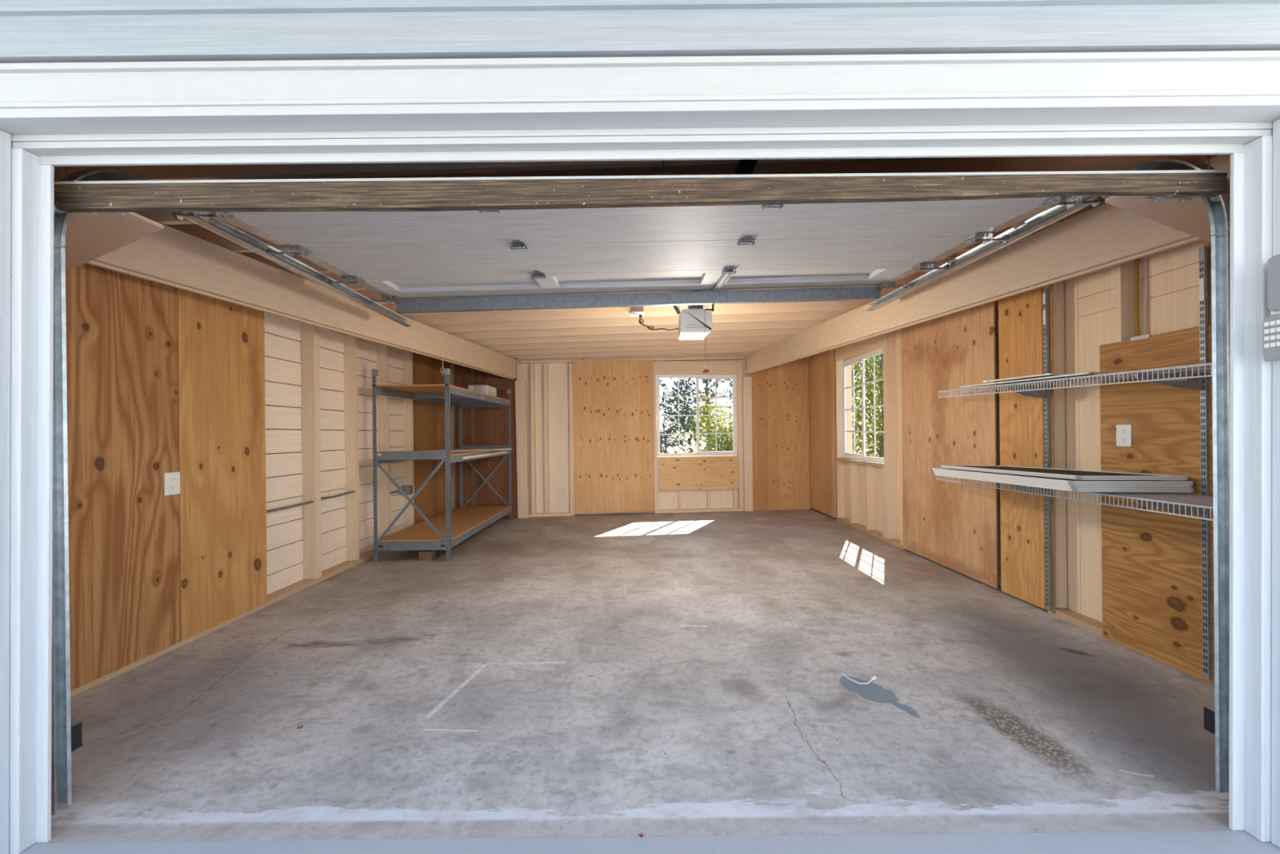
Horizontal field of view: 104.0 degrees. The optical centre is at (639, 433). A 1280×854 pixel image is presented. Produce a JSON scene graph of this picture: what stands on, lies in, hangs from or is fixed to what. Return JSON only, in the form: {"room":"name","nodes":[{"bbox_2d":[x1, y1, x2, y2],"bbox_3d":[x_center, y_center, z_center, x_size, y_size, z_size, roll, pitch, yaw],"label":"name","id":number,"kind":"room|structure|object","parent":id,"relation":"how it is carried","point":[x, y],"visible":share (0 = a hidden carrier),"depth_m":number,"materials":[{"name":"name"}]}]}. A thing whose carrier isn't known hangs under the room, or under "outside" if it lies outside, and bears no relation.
{"room":"garage","nodes":[
{"label":"garage","id":0,"kind":"room"},
{"bbox_2d":[164,224,414,594],"bbox_3d":[-2.922,-0.021,4.670,0.077,2.640,6.460,-1,0,0],"label":"wall","id":1,"kind":"structure","parent":0,"point":[282,335],"depth_m":4.55,"materials":[{"name":"wood"}]},
{"bbox_2d":[452,351,813,514],"bbox_3d":[0.000,-0.050,7.954,5.968,2.640,0.091,-1,0,-7],"label":"wall","id":2,"kind":"structure","parent":0,"point":[558,373],"depth_m":7.76,"materials":[{"name":"wood"}]},
{"bbox_2d":[520,355,743,364],"bbox_3d":[-0.077,-1.159,7.856,3.502,0.134,0.085,-1,0,-7],"label":"plate","id":3,"kind":"object","parent":2,"relation":"attached to","point":[531,362],"visible":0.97,"depth_m":7.85,"materials":[{"name":"beige paint"}]},
{"bbox_2d":[656,360,737,456],"bbox_3d":[0.914,-0.400,7.973,1.329,1.507,0.094,-1,0,-7],"label":"window","id":4,"kind":"structure","parent":2,"relation":"in","point":[734,377],"depth_m":7.96,"materials":[{"name":"white plastic"}]},
{"bbox_2d":[659,377,696,453],"bbox_3d":[0.618,-0.293,7.953,0.610,1.195,0.007,-1,0,-7],"label":"grille","id":5,"kind":"object","parent":4,"relation":"attached to","point":[678,396],"depth_m":7.95,"materials":[{"name":"white plastic"}]},
{"bbox_2d":[698,378,733,451],"bbox_3d":[1.219,-0.299,8.021,0.553,1.155,0.007,-1,0,-7],"label":"grille","id":6,"kind":"object","parent":4,"relation":"attached to","point":[715,397],"depth_m":8.02,"materials":[{"name":"white plastic"}]},
{"bbox_2d":[46,507,1232,842],"bbox_3d":[0.013,1.310,5.003,6.000,0.120,6.895,-1,0,0],"label":"floor","id":7,"kind":"structure","parent":0,"point":[629,674],"depth_m":2.29,"materials":[{"name":"concrete"}]},
{"bbox_2d":[65,262,180,690],"bbox_3d":[-2.768,0.090,2.348,0.012,2.305,1.295,-1,0,0],"label":"plywood panel","id":8,"kind":"object","parent":7,"relation":"on","point":[122,329],"visible":0.44,"depth_m":2.66,"materials":[{"name":"wood"}]},
{"bbox_2d":[164,471,180,495],"bbox_3d":[-2.755,0.293,2.945,0.010,0.132,0.098,-1,0,0],"label":"wall outlet","id":9,"kind":"object","parent":8,"relation":"attached to","point":[171,480],"visible":1,"depth_m":2.94,"materials":[{"name":"white plastic"}]},
{"bbox_2d":[70,541,402,697],"bbox_3d":[-2.817,1.258,4.530,0.109,0.040,5.820,-1,0,0],"label":"plate","id":10,"kind":"object","parent":7,"relation":"on","point":[276,596],"visible":0.44,"depth_m":3.67,"materials":[{"name":"brown wood"}]},
{"bbox_2d":[177,288,266,640],"bbox_3d":[-2.769,0.090,3.345,0.011,2.305,0.690,-1,0,0],"label":"plywood panel","id":11,"kind":"object","parent":10,"relation":"attached to","point":[222,468],"visible":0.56,"depth_m":3.29,"materials":[{"name":"wood"}]},
{"bbox_2d":[301,322,321,578],"bbox_3d":[-2.829,0.058,4.303,0.109,2.359,0.075,-1,0,0],"label":"stud","id":12,"kind":"object","parent":10,"relation":"on","point":[310,367],"visible":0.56,"depth_m":4.27,"materials":[{"name":"beige paint"}]},
{"bbox_2d":[343,333,359,560],"bbox_3d":[-2.829,0.058,4.905,0.109,2.359,0.040,-1,0,0],"label":"stud","id":13,"kind":"object","parent":10,"relation":"on","point":[350,342],"visible":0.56,"depth_m":4.88,"materials":[{"name":"beige paint"}]},
{"bbox_2d":[377,342,390,537],"bbox_3d":[-2.829,0.058,5.520,0.109,2.359,0.040,-1,0,0],"label":"stud","id":14,"kind":"object","parent":10,"relation":"on","point":[384,482],"visible":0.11,"depth_m":5.50,"materials":[{"name":"beige paint"}]},
{"bbox_2d":[402,349,414,528],"bbox_3d":[-2.829,0.058,6.110,0.109,2.359,0.040,-1,0,0],"label":"stud","id":15,"kind":"object","parent":10,"relation":"on","point":[407,357],"visible":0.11,"depth_m":6.09,"materials":[{"name":"beige paint"}]},
{"bbox_2d":[413,352,452,524],"bbox_3d":[-2.769,0.053,6.732,0.012,2.350,1.195,-1,0,0],"label":"plywood panel","id":16,"kind":"object","parent":15,"relation":"attached to","point":[428,417],"visible":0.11,"depth_m":6.56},
{"bbox_2d":[371,368,512,561],"bbox_3d":[-2.279,0.312,6.192,0.778,1.921,2.430,-1,0,0],"label":"storage rack","id":17,"kind":"object","parent":7,"relation":"on","point":[446,530],"depth_m":5.29,"materials":[{"name":"metal"}]},
{"bbox_2d":[454,364,471,507],"bbox_3d":[-2.660,0.052,7.508,0.222,2.390,0.011,-1,0,-7],"label":"plywood panel","id":18,"kind":"object","parent":7,"relation":"on","point":[462,374],"visible":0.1,"depth_m":7.50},
{"bbox_2d":[470,368,476,506],"bbox_3d":[-2.510,0.065,7.580,0.080,2.420,0.086,-1,0,0],"label":"stud","id":19,"kind":"object","parent":7,"relation":"on","point":[473,410],"visible":0.29,"depth_m":7.54,"materials":[{"name":"brown wood"}]},
{"bbox_2d":[475,358,517,516],"bbox_3d":[-2.167,0.057,7.564,0.610,2.410,0.011,-1,0,-7],"label":"plywood panel","id":20,"kind":"object","parent":7,"relation":"on","point":[491,423],"visible":0.51,"depth_m":7.56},
{"bbox_2d":[515,380,529,518],"bbox_3d":[-1.785,0.231,7.572,0.182,2.075,0.084,-1,0,0],"label":"wall post","id":21,"kind":"object","parent":7,"relation":"on","point":[522,446],"visible":1,"depth_m":7.53,"materials":[{"name":"beige paint"}]},
{"bbox_2d":[528,511,575,516],"bbox_3d":[-1.358,1.241,7.704,0.715,0.045,0.090,-1,0,-7],"label":"plate","id":22,"kind":"object","parent":7,"relation":"on","point":[561,513],"visible":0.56,"depth_m":7.67,"materials":[{"name":"beige paint"}]},
{"bbox_2d":[529,364,536,513],"bbox_3d":[-1.638,0.078,7.675,0.053,2.284,0.093,-1,0,0],"label":"stud","id":23,"kind":"object","parent":22,"relation":"on","point":[532,366],"visible":1,"depth_m":7.63,"materials":[{"name":"beige paint"}]},
{"bbox_2d":[542,364,549,513],"bbox_3d":[-1.439,0.074,7.698,0.060,2.289,0.094,-1,0,0],"label":"stud","id":24,"kind":"object","parent":22,"relation":"on","point":[546,438],"visible":1,"depth_m":7.66,"materials":[{"name":"beige paint"}]},
{"bbox_2d":[568,363,574,512],"bbox_3d":[-1.053,0.065,7.742,0.063,2.299,0.094,-1,0,0],"label":"stud","id":25,"kind":"object","parent":22,"relation":"on","point":[571,365],"visible":0.8,"depth_m":7.70,"materials":[{"name":"beige paint"}]},
{"bbox_2d":[573,360,654,513],"bbox_3d":[-0.402,0.036,7.768,1.245,2.365,0.011,-1,0,-7],"label":"plywood panel","id":26,"kind":"object","parent":7,"relation":"on","point":[613,404],"visible":1,"depth_m":7.76,"materials":[{"name":"wood"}]},
{"bbox_2d":[654,507,743,513],"bbox_3d":[0.946,1.218,7.969,1.451,0.045,0.090,-1,0,-7],"label":"plate","id":27,"kind":"object","parent":7,"relation":"on","point":[711,509],"visible":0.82,"depth_m":7.93,"materials":[{"name":"beige paint"}]},
{"bbox_2d":[653,361,657,510],"bbox_3d":[0.240,0.032,7.891,0.044,2.339,0.092,-1,0,0],"label":"stud","id":28,"kind":"object","parent":27,"relation":"on","point":[654,362],"visible":0.86,"depth_m":7.85,"materials":[{"name":"beige paint"}]},
{"bbox_2d":[706,488,710,508],"bbox_3d":[1.090,0.786,7.989,0.045,0.814,0.090,-1,0,0],"label":"stud","id":29,"kind":"object","parent":27,"relation":"on","point":[708,490],"visible":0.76,"depth_m":7.95,"materials":[{"name":"beige paint"}]},
{"bbox_2d":[659,455,739,490],"bbox_3d":[0.949,0.619,7.922,1.295,0.527,0.011,-1,0,-7],"label":"plywood panel","id":30,"kind":"object","parent":29,"relation":"attached to","point":[722,472],"visible":1,"depth_m":7.92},
{"bbox_2d":[736,360,743,507],"bbox_3d":[1.613,0.001,8.049,0.075,2.374,0.095,-1,0,0],"label":"stud","id":31,"kind":"object","parent":27,"relation":"on","point":[740,382],"visible":1,"depth_m":8.01,"materials":[{"name":"beige paint"}]},
{"bbox_2d":[742,376,753,511],"bbox_3d":[1.725,0.163,7.980,0.146,2.140,0.072,-1,0,-7],"label":"wall post","id":32,"kind":"object","parent":7,"relation":"on","point":[747,380],"visible":1,"depth_m":7.97,"materials":[{"name":"beige paint"}]},
{"bbox_2d":[751,359,810,511],"bbox_3d":[2.279,0.007,8.076,0.965,2.440,0.011,-1,0,-7],"label":"plywood panel","id":33,"kind":"object","parent":7,"relation":"on","point":[780,403],"visible":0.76,"depth_m":8.07,"materials":[{"name":"wood"}]},
{"bbox_2d":[808,348,835,517],"bbox_3d":[2.762,-0.013,7.598,0.012,2.410,1.025,-1,0,0],"label":"plywood panel","id":34,"kind":"object","parent":7,"relation":"on","point":[821,366],"visible":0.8,"depth_m":7.53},
{"bbox_2d":[836,516,905,549],"bbox_3d":[2.833,1.199,6.180,0.102,0.045,1.800,-1,0,0],"label":"plate","id":35,"kind":"object","parent":7,"relation":"on","point":[875,533],"visible":0.79,"depth_m":6.03,"materials":[{"name":"brown wood"}]},
{"bbox_2d":[835,348,844,517],"bbox_3d":[2.821,-0.021,7.051,0.102,2.394,0.042,-1,0,0],"label":"stud","id":36,"kind":"object","parent":35,"relation":"on","point":[840,465],"visible":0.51,"depth_m":7.03,"materials":[{"name":"beige paint"}]},
{"bbox_2d":[848,462,858,523],"bbox_3d":[2.829,0.776,6.608,0.102,0.799,0.036,-1,0,0],"label":"stud","id":37,"kind":"object","parent":35,"relation":"on","point":[854,486],"visible":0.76,"depth_m":6.59,"materials":[{"name":"beige paint"}]},
{"bbox_2d":[865,464,875,529],"bbox_3d":[2.829,0.776,6.138,0.102,0.799,0.036,-1,0,0],"label":"stud","id":38,"kind":"object","parent":35,"relation":"on","point":[869,469],"visible":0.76,"depth_m":6.12,"materials":[{"name":"beige paint"}]},
{"bbox_2d":[882,330,897,538],"bbox_3d":[2.821,-0.021,5.643,0.102,2.394,0.085,-1,0,0],"label":"stud","id":39,"kind":"object","parent":35,"relation":"on","point":[888,339],"visible":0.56,"depth_m":5.60,"materials":[{"name":"beige paint"}]},
{"bbox_2d":[898,328,902,544],"bbox_3d":[2.821,-0.021,5.308,0.102,2.394,0.045,-1,0,0],"label":"stud","id":40,"kind":"object","parent":35,"relation":"on","point":[900,330],"visible":0.24,"depth_m":5.31,"materials":[{"name":"beige paint"}]},
{"bbox_2d":[901,301,998,588],"bbox_3d":[2.764,0.012,4.575,0.012,2.380,1.380,-1,0,0],"label":"plywood panel","id":41,"kind":"object","parent":7,"relation":"on","point":[952,525],"visible":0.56,"depth_m":4.43,"materials":[{"name":"wood"}]},
{"bbox_2d":[998,287,1045,608],"bbox_3d":[2.764,0.012,3.630,0.012,2.380,0.410,-1,0,0],"label":"plywood panel","id":42,"kind":"object","parent":7,"relation":"on","point":[1020,316],"visible":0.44,"depth_m":3.61,"materials":[{"name":"wood"}]},
{"bbox_2d":[1042,288,1051,610],"bbox_3d":[2.749,0.107,3.380,0.018,2.170,0.025,-1,0,0],"label":"shelf standard","id":43,"kind":"object","parent":7,"relation":"on","point":[1045,292],"visible":0.91,"depth_m":3.37,"materials":[{"name":"grey metal"}]},
{"bbox_2d":[937,362,1212,398],"bbox_3d":[2.544,-0.286,3.085,0.411,0.156,2.315,-1,0,0],"label":"wire shelf","id":44,"kind":"object","parent":43,"relation":"attached to","point":[1189,380],"visible":0.9,"depth_m":2.54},
{"bbox_2d":[956,371,1108,387],"bbox_3d":[2.601,-0.353,3.315,0.327,0.063,1.360,-1,0,6],"label":"screen","id":45,"kind":"object","parent":44,"relation":"on","point":[1090,373],"depth_m":3.15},
{"bbox_2d":[1048,608,1214,685],"bbox_3d":[2.833,1.199,2.855,0.102,0.045,1.110,-1,0,0],"label":"plate","id":46,"kind":"object","parent":7,"relation":"on","point":[1095,626],"visible":0.29,"depth_m":3.16,"materials":[{"name":"brown wood"}]},
{"bbox_2d":[1043,280,1066,608],"bbox_3d":[2.821,-0.021,3.397,0.102,2.394,0.045,-1,0,0],"label":"stud","id":47,"kind":"object","parent":46,"relation":"on","point":[1058,287],"visible":0.42,"depth_m":3.38,"materials":[{"name":"beige paint"}]},
{"bbox_2d":[1048,284,1055,613],"bbox_3d":[2.767,0.012,3.358,0.006,2.380,0.027,-1,0,0],"label":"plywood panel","id":48,"kind":"object","parent":47,"relation":"attached to","point":[1050,286],"visible":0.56,"depth_m":3.35,"materials":[{"name":"brown wood"}]},
{"bbox_2d":[1114,259,1138,342],"bbox_3d":[2.821,-0.021,2.892,0.102,2.394,0.040,-1,0,0],"label":"stud","id":49,"kind":"object","parent":46,"relation":"on","point":[1124,273],"visible":0.25,"depth_m":2.87,"materials":[{"name":"beige paint"}]},
{"bbox_2d":[1203,242,1211,324],"bbox_3d":[2.822,0.137,2.429,0.102,2.130,0.047,-1,0,0],"label":"stud","id":50,"kind":"object","parent":46,"relation":"on","point":[1208,245],"visible":0.14,"depth_m":2.42,"materials":[{"name":"brown wood"}]},
{"bbox_2d":[1099,324,1214,684],"bbox_3d":[2.768,0.341,2.328,0.012,1.742,1.335,-1,0,0],"label":"plywood panel","id":51,"kind":"object","parent":7,"relation":"on","point":[1152,584],"visible":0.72,"depth_m":2.68,"materials":[{"name":"wood"}]},
{"bbox_2d":[1115,424,1132,446],"bbox_3d":[2.753,0.009,2.846,0.010,0.125,0.088,-1,0,0],"label":"wall outlet","id":52,"kind":"object","parent":51,"relation":"attached to","point":[1123,432],"visible":1,"depth_m":2.84,"materials":[{"name":"white plastic"}]},
{"bbox_2d":[1198,246,1211,679],"bbox_3d":[2.750,0.142,2.434,0.018,2.100,0.025,-1,0,0],"label":"shelf standard","id":53,"kind":"object","parent":51,"relation":"attached to","point":[1202,251],"visible":0.96,"depth_m":2.43,"materials":[{"name":"grey metal"}]},
{"bbox_2d":[0,0,1279,62],"bbox_3d":[-0.001,-0.063,1.423,6.400,2.826,0.034,-1,0,0],"label":"wall","id":54,"kind":"structure","parent":0,"point":[32,31],"depth_m":1.41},
{"bbox_2d":[18,830,1279,853],"bbox_3d":[0.013,1.310,-6.223,28.000,0.120,15.553,-1,0,0],"label":"driveway","id":55,"kind":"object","parent":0,"point":[1224,842],"depth_m":1.52,"materials":[{"name":"concrete"}]},
{"bbox_2d":[311,155,1217,300],"bbox_3d":[-0.014,-1.410,4.910,6.060,0.120,7.020,-1,0,0],"label":"ceiling","id":56,"kind":"structure","parent":0,"point":[1065,163],"depth_m":2.56,"materials":[{"name":"brown wood"}]},
{"bbox_2d":[134,212,195,224],"bbox_3d":[0.013,-1.242,2.653,5.810,0.217,0.040,-1,0,0],"label":"joist","id":57,"kind":"object","parent":56,"relation":"attached to","point":[164,218],"visible":0.02,"depth_m":2.63,"materials":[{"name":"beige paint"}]},
{"bbox_2d":[53,157,911,181],"bbox_3d":[0.013,-1.242,2.236,5.810,0.217,0.040,-1,0,0],"label":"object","id":58,"kind":"object","parent":56,"relation":"attached to","point":[249,171],"visible":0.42,"depth_m":2.22,"materials":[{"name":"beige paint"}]},
{"bbox_2d":[294,257,956,289],"bbox_3d":[0.013,-1.242,3.902,5.810,0.217,0.040,-1,0,0],"label":"joist","id":59,"kind":"object","parent":56,"relation":"attached to","point":[333,276],"visible":0.02,"depth_m":3.88,"materials":[{"name":"beige paint"}]},
{"bbox_2d":[672,159,758,373],"bbox_3d":[0.420,-0.844,3.040,0.313,0.761,2.760,-1,0,0],"label":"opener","id":60,"kind":"object","parent":59,"relation":"hanging from","point":[695,322],"visible":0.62,"depth_m":4.00,"materials":[{"name":"white plastic"}]},
{"bbox_2d":[165,208,1093,253],"bbox_3d":[0.013,-1.242,3.070,5.810,0.217,0.040,-1,0,0],"label":"joist","id":61,"kind":"object","parent":56,"relation":"attached to","point":[197,230],"visible":0.02,"depth_m":3.05,"materials":[{"name":"beige paint"}]},
{"bbox_2d":[239,235,1029,274],"bbox_3d":[0.013,-1.242,3.486,5.810,0.217,0.040,-1,0,0],"label":"joist","id":62,"kind":"object","parent":56,"relation":"attached to","point":[254,255],"visible":0.02,"depth_m":3.47,"materials":[{"name":"beige paint"}]},
{"bbox_2d":[506,346,764,359],"bbox_3d":[0.013,-1.242,7.651,5.810,0.217,0.040,-1,0,0],"label":"joist","id":63,"kind":"object","parent":56,"relation":"attached to","point":[746,348],"visible":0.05,"depth_m":7.63,"materials":[{"name":"beige paint"}]},
{"bbox_2d":[745,154,1231,373],"bbox_3d":[2.167,-1.064,4.805,0.069,0.385,6.443,-1,0,-8],"label":"ceiling beam","id":64,"kind":"structure","parent":63,"relation":"attached to","point":[1106,235],"depth_m":3.19,"materials":[{"name":"beige paint"}]},
{"bbox_2d":[1105,178,1230,242],"bbox_3d":[2.232,-0.863,2.000,1.040,0.014,0.600,-1,0,0],"label":"corner gusset","id":65,"kind":"object","parent":64,"relation":"attached to","point":[1191,217],"visible":0.38,"depth_m":1.93,"materials":[{"name":"beige paint"}]},
{"bbox_2d":[480,334,793,351],"bbox_3d":[0.013,-1.242,6.818,5.810,0.217,0.040,-1,0,0],"label":"joist","id":66,"kind":"object","parent":56,"relation":"attached to","point":[766,338],"visible":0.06,"depth_m":6.80,"materials":[{"name":"beige paint"}]},
{"bbox_2d":[495,341,777,355],"bbox_3d":[0.013,-1.242,7.234,5.810,0.217,0.040,-1,0,0],"label":"joist","id":67,"kind":"object","parent":56,"relation":"attached to","point":[742,344],"visible":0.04,"depth_m":7.21,"materials":[{"name":"beige paint"}]},
{"bbox_2d":[465,328,808,345],"bbox_3d":[0.013,-1.242,6.402,5.810,0.217,0.040,-1,0,0],"label":"joist","id":68,"kind":"object","parent":56,"relation":"attached to","point":[792,331],"visible":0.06,"depth_m":6.38,"materials":[{"name":"beige paint"}]},
{"bbox_2d":[448,320,828,339],"bbox_3d":[0.013,-1.242,5.985,5.810,0.217,0.040,-1,0,0],"label":"joist","id":69,"kind":"object","parent":56,"relation":"attached to","point":[788,324],"visible":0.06,"depth_m":5.96,"materials":[{"name":"beige paint"}]},
{"bbox_2d":[401,299,875,324],"bbox_3d":[0.013,-1.242,5.152,5.810,0.217,0.040,-1,0,0],"label":"joist","id":70,"kind":"object","parent":56,"relation":"attached to","point":[814,306],"visible":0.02,"depth_m":5.13,"materials":[{"name":"beige paint"}]},
{"bbox_2d":[426,310,851,333],"bbox_3d":[0.013,-1.242,5.569,5.810,0.217,0.040,-1,0,0],"label":"joist","id":71,"kind":"object","parent":56,"relation":"attached to","point":[821,315],"visible":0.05,"depth_m":5.55,"materials":[{"name":"beige paint"}]},
{"bbox_2d":[354,274,924,303],"bbox_3d":[0.013,-1.242,4.319,5.810,0.217,0.040,-1,0,0],"label":"joist","id":72,"kind":"object","parent":56,"relation":"attached to","point":[366,293],"visible":0.02,"depth_m":4.30,"materials":[{"name":"beige paint"}]},
{"bbox_2d":[380,288,897,315],"bbox_3d":[0.013,-1.242,4.736,5.810,0.217,0.040,-1,0,0],"label":"joist","id":73,"kind":"object","parent":56,"relation":"attached to","point":[393,308],"visible":0.02,"depth_m":4.72,"materials":[{"name":"beige paint"}]},
{"bbox_3d":[0.013,-1.242,1.820,5.810,0.217,0.040,-1,0,0],"label":"joist","id":74,"kind":"object","parent":56,"relation":"attached to","visible":0},
{"bbox_2d":[85,220,516,379],"bbox_3d":[-2.295,-0.962,4.560,0.069,0.300,5.944,-1,0,8],"label":"ceiling beam","id":75,"kind":"structure","parent":74,"relation":"attached to","point":[170,256],"depth_m":3.31,"materials":[{"name":"beige paint"}]},
{"bbox_2d":[53,212,163,269],"bbox_3d":[-2.313,-0.802,2.050,0.910,0.014,0.700,-1,0,0],"label":"corner gusset","id":76,"kind":"object","parent":75,"relation":"attached to","point":[88,237],"visible":0.54,"depth_m":1.99,"materials":[{"name":"beige paint"}]},
{"bbox_2d":[813,155,1218,622],"bbox_3d":[2.916,-0.079,4.920,0.087,2.640,6.960,-1,0,0],"label":"wall","id":77,"kind":"structure","parent":0,"point":[1173,293],"depth_m":3.21,"materials":[{"name":"wood"}]},
{"bbox_2d":[835,334,884,462],"bbox_3d":[2.813,-0.448,6.360,0.095,1.561,1.340,-1,0,0],"label":"window","id":78,"kind":"structure","parent":77,"relation":"in","point":[861,358],"depth_m":6.37,"materials":[{"name":"white plastic"}]},
{"bbox_2d":[844,364,862,453],"bbox_3d":[2.827,-0.330,6.614,0.007,1.182,0.544,-1,0,0],"label":"grille","id":79,"kind":"object","parent":78,"relation":"attached to","point":[846,365],"depth_m":6.65,"materials":[{"name":"white plastic"}]},
{"bbox_2d":[863,355,884,457],"bbox_3d":[2.828,-0.330,6.032,0.007,1.222,0.572,-1,0,0],"label":"grille","id":80,"kind":"object","parent":78,"relation":"attached to","point":[874,380],"depth_m":6.10,"materials":[{"name":"white plastic"}]},
{"bbox_2d":[936,475,1213,520],"bbox_3d":[2.545,0.356,3.115,0.421,0.125,2.375,-1,0,0],"label":"wire shelf","id":81,"kind":"object","parent":77,"relation":"attached to","point":[1180,503],"visible":0.38,"depth_m":2.43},
{"bbox_2d":[929,465,1195,492],"bbox_3d":[2.474,0.268,3.212,0.556,0.111,1.506,-1,0,0],"label":"screen","id":82,"kind":"object","parent":81,"relation":"on","point":[993,481],"depth_m":2.70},
{"bbox_2d":[1142,255,1148,334],"bbox_3d":[2.855,-0.835,2.825,0.026,0.608,0.023,-1,0,23],"label":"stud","id":83,"kind":"object","parent":77,"relation":"attached to","point":[1144,313],"visible":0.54,"depth_m":2.82,"materials":[{"name":"beige wood"}]},
{"bbox_3d":[0.061,6.065,30.000,120.000,9.370,180.000,-1,0,0],"label":"ground","id":84,"kind":"structure","parent":0,"visible":0},
{"bbox_2d":[656,377,702,453],"bbox_3d":[1.183,-0.139,19.351,2.514,4.561,2.491,-1,0,0],"label":"eucalyptus tree","id":85,"kind":"object","parent":84,"relation":"on","point":[673,442],"visible":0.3,"depth_m":19.06,"materials":[{"name":"green plant"}]},
{"bbox_2d":[659,377,733,453],"bbox_3d":[2.532,-1.433,16.756,4.012,5.922,3.614,-1,0,0],"label":"eucalyptus tree","id":86,"kind":"object","parent":84,"relation":"on","point":[706,389],"visible":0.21,"depth_m":16.41,"materials":[{"name":"green plant"}]},
{"bbox_2d":[680,386,733,453],"bbox_3d":[2.045,0.090,13.204,2.140,2.723,1.876,-1,0,-23],"label":"bush","id":87,"kind":"object","parent":84,"relation":"on","point":[712,420],"visible":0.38,"depth_m":13.15,"materials":[{"name":"green plant"}]},
{"bbox_2d":[693,417,733,451],"bbox_3d":[1.879,0.512,11.204,1.509,1.882,1.328,-1,0,0],"label":"bush","id":88,"kind":"object","parent":84,"relation":"on","point":[730,446],"visible":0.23,"depth_m":11.17,"materials":[{"name":"green plant"}]},
{"bbox_2d":[851,352,884,457],"bbox_3d":[5.386,-1.270,12.020,4.727,5.299,7.952,-1,0,33],"label":"hedge","id":89,"kind":"object","parent":84,"relation":"on","point":[868,366],"visible":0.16,"depth_m":9.80,"materials":[{"name":"green plant"}]},
{"bbox_3d":[-0.001,-0.110,1.520,5.920,2.760,0.160,-1,0,0],"label":"wall","id":90,"kind":"structure","parent":0,"visible":0},
{"bbox_2d":[0,129,11,853],"bbox_3d":[-1.980,0.184,1.467,0.197,2.171,0.080,-1,0,0],"label":"trim","id":91,"kind":"structure","parent":90,"relation":"attached to","point":[5,137],"depth_m":1.49,"materials":[{"name":"white paint"}]},
{"bbox_2d":[8,148,39,853],"bbox_3d":[-1.926,0.204,1.533,0.143,2.131,0.052,-1,0,0],"label":"trim","id":92,"kind":"structure","parent":90,"relation":"attached to","point":[24,208],"depth_m":1.52,"materials":[{"name":"white paint"}]},
{"bbox_2d":[35,164,53,842],"bbox_3d":[-1.909,0.217,1.558,0.177,2.104,0.012,-1,0,0],"label":"trim","id":93,"kind":"structure","parent":90,"relation":"attached to","point":[46,218],"depth_m":1.55,"materials":[{"name":"white paint"}]},
{"bbox_2d":[51,168,411,814],"bbox_3d":[-1.989,0.034,2.936,0.091,2.448,2.668,-1,0,0],"label":"door track","id":94,"kind":"object","parent":90,"relation":"attached to","point":[61,783],"visible":0.34,"depth_m":1.70,"materials":[{"name":"metal"}]},
{"bbox_2d":[59,721,82,758],"bbox_3d":[-2.025,1.062,1.718,0.103,0.084,0.117,-1,0,0],"label":"sensor","id":95,"kind":"object","parent":94,"relation":"attached to","point":[76,730],"visible":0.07,"depth_m":1.75,"materials":[{"name":"black plastic"}]},
{"bbox_2d":[53,155,1227,313],"bbox_3d":[-0.009,-0.942,2.688,3.930,0.387,2.117,-1,0,0],"label":"garage door","id":96,"kind":"structure","parent":94,"relation":"attached to","point":[395,239],"depth_m":2.39,"materials":[{"name":"paint"}]},
{"bbox_2d":[0,60,1279,134],"bbox_3d":[-0.010,-0.985,1.514,4.200,0.129,0.173,-1,0,0],"label":"trim","id":97,"kind":"structure","parent":90,"relation":"attached to","point":[1250,74],"depth_m":1.43,"materials":[{"name":"white paint"}]},
{"bbox_2d":[0,50,1279,73],"bbox_3d":[-0.010,-1.008,1.426,4.200,0.116,0.028,-1,0,0],"label":"trim","id":98,"kind":"structure","parent":90,"relation":"attached to","point":[1225,55],"depth_m":1.41,"materials":[{"name":"white paint"}]},
{"bbox_2d":[10,122,1272,155],"bbox_3d":[-0.009,-0.901,1.554,3.860,0.040,0.093,-1,0,0],"label":"trim","id":99,"kind":"structure","parent":90,"relation":"attached to","point":[1215,133],"depth_m":1.51,"materials":[{"name":"white paint"}]},
{"bbox_2d":[38,143,1245,166],"bbox_3d":[-0.009,-0.868,1.558,3.780,0.028,0.012,-1,0,0],"label":"trim","id":100,"kind":"structure","parent":90,"relation":"attached to","point":[1149,149],"depth_m":1.55,"materials":[{"name":"white paint"}]},
{"bbox_2d":[866,157,1230,794],"bbox_3d":[1.990,-0.006,2.936,0.091,2.448,2.668,-1,0,0],"label":"door track","id":101,"kind":"object","parent":90,"relation":"attached to","point":[1219,212],"visible":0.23,"depth_m":1.70,"materials":[{"name":"metal"}]},
{"bbox_2d":[1228,152,1244,830],"bbox_3d":[1.916,0.179,1.558,0.172,2.104,0.012,-1,0,0],"label":"trim","id":102,"kind":"structure","parent":90,"relation":"attached to","point":[1237,348],"depth_m":1.55,"materials":[{"name":"white paint"}]},
{"bbox_2d":[1244,135,1272,841],"bbox_3d":[1.933,0.165,1.533,0.138,2.131,0.052,-1,0,0],"label":"trim","id":103,"kind":"structure","parent":90,"relation":"attached to","point":[1259,152],"depth_m":1.52,"materials":[{"name":"white paint"}]},
{"bbox_2d":[1263,254,1279,361],"bbox_3d":[1.870,-0.367,1.458,0.056,0.307,0.057,-1,0,0],"label":"keypad","id":104,"kind":"object","parent":90,"relation":"attached to","point":[1272,322],"visible":1,"depth_m":1.46,"materials":[{"name":"white plastic"}]},
{"bbox_2d":[1271,118,1279,848],"bbox_3d":[1.985,0.145,1.467,0.194,2.171,0.080,-1,0,0],"label":"trim","id":105,"kind":"structure","parent":90,"relation":"attached to","point":[1275,689],"depth_m":1.49,"materials":[{"name":"white paint"}]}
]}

